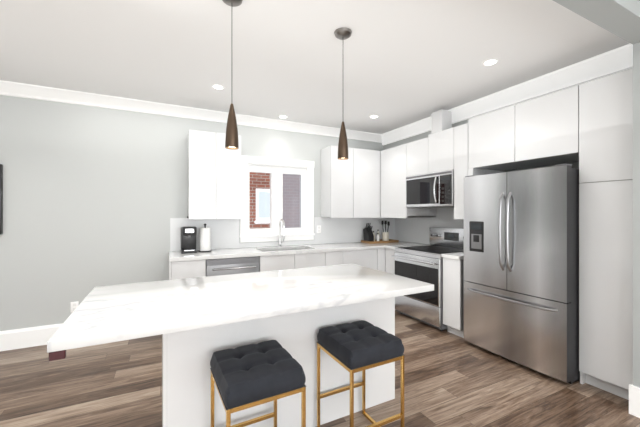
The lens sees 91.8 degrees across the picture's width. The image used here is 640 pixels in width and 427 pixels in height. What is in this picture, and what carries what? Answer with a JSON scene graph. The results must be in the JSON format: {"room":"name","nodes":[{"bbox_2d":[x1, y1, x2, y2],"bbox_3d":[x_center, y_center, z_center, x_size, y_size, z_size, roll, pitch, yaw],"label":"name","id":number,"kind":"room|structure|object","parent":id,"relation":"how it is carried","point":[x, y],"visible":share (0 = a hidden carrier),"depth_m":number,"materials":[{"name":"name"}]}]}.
{"room":"kitchen","nodes":[
{"label":"kitchen","id":0,"kind":"room"},
{"bbox_2d":[0,95,382,330],"bbox_3d":[-1.668,0.033,4.002,6.900,2.715,0.150,0,0,-27],"label":"wall","id":1,"kind":"structure","parent":0,"point":[93,197],"depth_m":3.46,"materials":[{"name":"grey paint"}]},
{"bbox_2d":[0,164,2,233],"bbox_3d":[-3.718,-0.142,2.863,1.155,0.705,0.043,0,0,-27],"label":"wall-mounted tv","id":2,"kind":"object","parent":1,"relation":"attached to","point":[1,198],"visible":1,"depth_m":3.11,"materials":[{"name":"black plastic"}]},
{"bbox_2d":[0,80,379,142],"bbox_3d":[-1.738,-1.242,3.839,6.330,0.165,0.078,0,0,-27],"label":"crown molding","id":3,"kind":"structure","parent":1,"relation":"attached to","point":[8,88],"depth_m":3.74,"materials":[{"name":"white wood"}]},
{"bbox_2d":[187,130,240,218],"bbox_3d":[-1.332,-0.457,3.900,0.610,1.047,0.328,0,0,-27],"label":"upper cabinet","id":4,"kind":"object","parent":1,"relation":"attached to","point":[213,177],"visible":0.98,"depth_m":3.74,"materials":[{"name":"white wood"}]},
{"bbox_2d":[321,146,379,217],"bbox_3d":[0.477,-0.457,4.806,0.878,1.047,0.328,0,0,-27],"label":"upper cabinet","id":5,"kind":"object","parent":1,"relation":"attached to","point":[350,187],"visible":1,"depth_m":4.64,"materials":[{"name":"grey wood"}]},
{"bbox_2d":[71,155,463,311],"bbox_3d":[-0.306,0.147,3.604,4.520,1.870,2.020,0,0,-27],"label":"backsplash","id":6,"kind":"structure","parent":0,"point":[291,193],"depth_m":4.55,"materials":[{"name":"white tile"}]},
{"bbox_2d":[0,0,629,133],"bbox_3d":[0.123,-1.375,0.425,6.900,0.100,8.150,0,0,-27],"label":"ceiling","id":7,"kind":"structure","parent":0,"point":[394,64],"depth_m":2.54,"materials":[{"name":"white paint"}]},
{"bbox_2d":[212,84,224,89],"bbox_3d":[-1.066,-1.323,3.246,0.128,0.004,0.128,0,0,-27],"label":"recessed light","id":8,"kind":"object","parent":7,"relation":"in","point":[218,87],"visible":1,"depth_m":3.25,"materials":[{"name":"white"}]},
{"bbox_2d":[222,0,242,149],"bbox_3d":[-0.540,-0.862,1.899,0.130,0.924,0.130,0,0,-27],"label":"pendant lamp","id":9,"kind":"object","parent":7,"relation":"hanging from","point":[231,140],"visible":1,"depth_m":1.88,"materials":[{"name":"brown metal"}]},
{"bbox_2d":[334,27,351,159],"bbox_3d":[0.169,-0.862,2.270,0.130,0.924,0.130,0,0,-27],"label":"pendant lamp","id":10,"kind":"object","parent":7,"relation":"hanging from","point":[343,33],"visible":1,"depth_m":2.24,"materials":[{"name":"brown metal"}]},
{"bbox_2d":[482,59,498,65],"bbox_3d":[1.492,-1.323,2.716,0.128,0.004,0.128,0,0,-27],"label":"recessed light","id":11,"kind":"object","parent":7,"relation":"in","point":[489,62],"visible":1,"depth_m":2.72,"materials":[{"name":"white"}]},
{"bbox_2d":[0,310,639,426],"bbox_3d":[0.123,1.430,0.425,7.000,0.080,8.250,0,0,-27],"label":"floor","id":12,"kind":"structure","parent":0,"point":[452,380],"depth_m":2.42,"materials":[{"name":"laminate"}]},
{"bbox_2d":[169,260,205,279],"bbox_3d":[-1.567,0.951,3.632,0.366,0.880,0.598,0,0,-27],"label":"base cabinet","id":13,"kind":"object","parent":12,"relation":"on","point":[192,268],"depth_m":3.36,"materials":[{"name":"grey wood"}]},
{"bbox_2d":[168,241,412,261],"bbox_3d":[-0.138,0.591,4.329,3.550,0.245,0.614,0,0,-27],"label":"countertop","id":14,"kind":"structure","parent":13,"relation":"on","point":[174,256],"depth_m":3.96,"materials":[{"name":"white stone"}]},
{"bbox_2d":[181,226,196,253],"bbox_3d":[-1.587,0.313,3.750,0.170,0.310,0.272,0,0,-27],"label":"coffee maker","id":15,"kind":"object","parent":14,"relation":"on","point":[188,239],"visible":0.98,"depth_m":3.71,"materials":[{"name":"black plastic"}]},
{"bbox_2d":[199,224,211,251],"bbox_3d":[-1.415,0.295,3.821,0.150,0.345,0.150,0,0,-27],"label":"paper towel holder","id":16,"kind":"object","parent":14,"relation":"on","point":[205,239],"visible":1,"depth_m":3.77,"materials":[{"name":"white paper"}]},
{"bbox_2d":[278,219,284,246],"bbox_3d":[-0.514,0.270,4.307,0.094,0.396,0.214,0,0,-27],"label":"faucet","id":17,"kind":"object","parent":14,"relation":"on","point":[279,240],"visible":1,"depth_m":4.35,"materials":[{"name":"silver metal"}]},
{"bbox_2d":[361,221,398,243],"bbox_3d":[0.972,0.292,5.027,0.560,0.352,0.260,0,0,-27],"label":"utensils","id":18,"kind":"object","parent":14,"relation":"on","point":[369,235],"visible":1,"depth_m":4.98,"materials":[{"name":"brown wood"}]},
{"bbox_2d":[206,256,258,276],"bbox_3d":[-1.103,0.952,3.800,0.600,0.876,0.596,0,0,-27],"label":"dishwasher","id":19,"kind":"object","parent":12,"relation":"on","point":[226,266],"visible":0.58,"depth_m":3.57,"materials":[{"name":"silver metal"}]},
{"bbox_2d":[47,292,421,426],"bbox_3d":[-0.338,0.946,1.982,1.920,0.889,0.979,0,0,-27],"label":"kitchen island","id":20,"kind":"object","parent":12,"relation":"on","point":[187,353],"depth_m":1.89,"materials":[{"name":"white wood"}]},
{"bbox_2d":[47,264,433,347],"bbox_3d":[-0.339,0.480,1.980,1.956,0.040,0.984,0,0,-27],"label":"island countertop","id":21,"kind":"structure","parent":20,"relation":"on","point":[110,312],"depth_m":1.70,"materials":[{"name":"white stone"}]},
{"bbox_2d":[210,340,306,426],"bbox_3d":[-0.325,1.058,1.565,0.380,0.665,0.410,0,0,-29],"label":"stool","id":22,"kind":"object","parent":12,"relation":"on","point":[247,376],"visible":1,"depth_m":1.46,"materials":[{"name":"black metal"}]},
{"bbox_2d":[259,260,320,271],"bbox_3d":[-0.457,1.060,4.187,0.888,0.661,0.598,0,0,-27],"label":"base cabinet","id":23,"kind":"object","parent":12,"relation":"on","point":[296,264],"depth_m":3.88,"materials":[{"name":"grey wood"}]},
{"bbox_2d":[305,251,344,265],"bbox_3d":[0.060,0.951,4.447,0.270,0.880,0.598,0,0,-27],"label":"base cabinet","id":24,"kind":"object","parent":12,"relation":"on","point":[336,257],"depth_m":4.13,"materials":[{"name":"grey wood"}]},
{"bbox_2d":[317,320,403,426],"bbox_3d":[0.236,1.058,1.896,0.381,0.665,0.410,0,0,-28],"label":"stool","id":25,"kind":"object","parent":12,"relation":"on","point":[352,348],"visible":1,"depth_m":1.79,"materials":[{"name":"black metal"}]},
{"bbox_2d":[345,249,376,269],"bbox_3d":[0.441,0.951,4.637,0.581,0.880,0.598,0,0,-27],"label":"base cabinet","id":26,"kind":"object","parent":12,"relation":"on","point":[372,258],"depth_m":4.39,"materials":[{"name":"grey wood"}]},
{"bbox_2d":[377,248,384,271],"bbox_3d":[0.763,0.951,4.798,0.139,0.880,0.598,0,0,-27],"label":"base cabinet","id":27,"kind":"object","parent":12,"relation":"on","point":[380,252],"depth_m":4.53,"materials":[{"name":"grey wood"}]},
{"bbox_2d":[385,248,395,309],"bbox_3d":[1.319,0.951,4.610,0.688,0.880,0.273,0,0,-27],"label":"base cabinet","id":28,"kind":"object","parent":12,"relation":"on","point":[389,260],"depth_m":4.47,"materials":[{"name":"grey wood"}]},
{"bbox_2d":[384,243,429,249],"bbox_3d":[1.315,0.489,4.577,0.730,0.040,0.217,0,0,-27],"label":"countertop","id":29,"kind":"structure","parent":28,"relation":"on","point":[394,246],"depth_m":4.54,"materials":[{"name":"white stone"}]},
{"bbox_2d":[392,227,463,330],"bbox_3d":[1.502,0.795,4.101,0.802,1.190,0.790,0,0,-27],"label":"range oven","id":30,"kind":"object","parent":12,"relation":"on","point":[422,263],"visible":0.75,"depth_m":3.94,"materials":[{"name":"silver metal"}]},
{"bbox_2d":[443,258,464,337],"bbox_3d":[1.793,0.951,3.664,0.688,0.880,0.243,0,0,-27],"label":"base cabinet","id":31,"kind":"object","parent":12,"relation":"on","point":[453,295],"depth_m":3.48,"materials":[{"name":"grey wood"}]},
{"bbox_2d":[441,252,463,259],"bbox_3d":[1.784,0.489,3.660,0.712,0.040,0.243,0,0,-27],"label":"countertop","id":32,"kind":"structure","parent":31,"relation":"on","point":[460,255],"depth_m":3.52,"materials":[{"name":"white stone"}]},
{"bbox_2d":[464,164,579,383],"bbox_3d":[2.034,0.496,3.028,0.792,1.787,0.950,0,0,-27],"label":"fridge","id":33,"kind":"object","parent":12,"relation":"on","point":[521,267],"visible":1,"depth_m":2.72,"materials":[{"name":"silver metal"}]},
{"bbox_2d":[579,68,632,399],"bbox_3d":[2.445,0.170,2.497,0.568,2.440,0.359,0,0,-27],"label":"pantry cabinet","id":34,"kind":"object","parent":12,"relation":"on","point":[606,233],"visible":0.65,"depth_m":2.37,"materials":[{"name":"grey wood"}]},
{"bbox_2d":[383,68,630,243],"bbox_3d":[2.001,0.033,3.910,0.420,2.715,3.300,0,0,-27],"label":"wall","id":35,"kind":"structure","parent":0,"point":[575,165],"depth_m":4.41,"materials":[{"name":"grey paint"}]},
{"bbox_2d":[381,123,467,218],"bbox_3d":[1.546,-0.471,4.292,0.568,1.077,1.587,0,0,-27],"label":"upper cabinet","id":36,"kind":"object","parent":35,"relation":"attached to","point":[444,150],"visible":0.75,"depth_m":4.11,"materials":[{"name":"grey wood"}]},
{"bbox_2d":[406,170,453,206],"bbox_3d":[1.520,-0.300,4.044,0.460,0.424,0.786,0,0,-27],"label":"over-the-range microwave","id":37,"kind":"object","parent":36,"relation":"attached to","point":[435,189],"visible":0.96,"depth_m":3.90,"materials":[{"name":"silver metal"}]},
{"bbox_2d":[431,109,451,133],"bbox_3d":[1.526,-1.141,3.896,0.173,0.261,0.170,0,0,-27],"label":"hood chimney","id":38,"kind":"object","parent":36,"relation":"on","point":[441,119],"visible":0.77,"depth_m":3.83,"materials":[{"name":"white"}]},
{"bbox_2d":[380,43,632,144],"bbox_3d":[1.796,-1.242,3.757,0.085,0.165,3.210,0,0,-27],"label":"crown molding","id":39,"kind":"structure","parent":35,"relation":"attached to","point":[619,59],"depth_m":3.06,"materials":[{"name":"white"}]},
{"bbox_2d":[468,85,578,175],"bbox_3d":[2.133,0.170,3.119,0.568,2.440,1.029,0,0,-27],"label":"upper cabinet","id":40,"kind":"object","parent":35,"relation":"attached to","point":[541,131],"visible":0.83,"depth_m":2.92,"materials":[{"name":"grey wood"}]},
{"bbox_2d":[553,0,639,387],"bbox_3d":[-0.057,0.033,0.950,6.750,2.715,0.150,0,0,-27],"label":"wall","id":41,"kind":"structure","parent":0,"point":[620,18],"depth_m":2.12,"materials":[{"name":"grey paint"}]},
{"label":"outside","id":42,"kind":"structure","parent":0,"visible":0},
{"bbox_2d":[249,172,269,228],"bbox_3d":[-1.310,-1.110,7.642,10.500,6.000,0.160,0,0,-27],"label":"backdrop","id":43,"kind":"structure","parent":42,"point":[261,179],"depth_m":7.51,"materials":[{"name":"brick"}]},
{"bbox_3d":[0.156,0.032,0.358,6.900,2.715,8.000,0,0,-27],"label":"wall","id":44,"kind":"structure","parent":0,"visible":0},
{"bbox_2d":[0,323,62,350],"bbox_3d":[-3.210,1.290,3.137,3.008,0.200,0.016,0,0,-27],"label":"baseboard","id":45,"kind":"structure","parent":44,"relation":"attached to","point":[25,337],"depth_m":3.21,"materials":[{"name":"white"}]}
]}

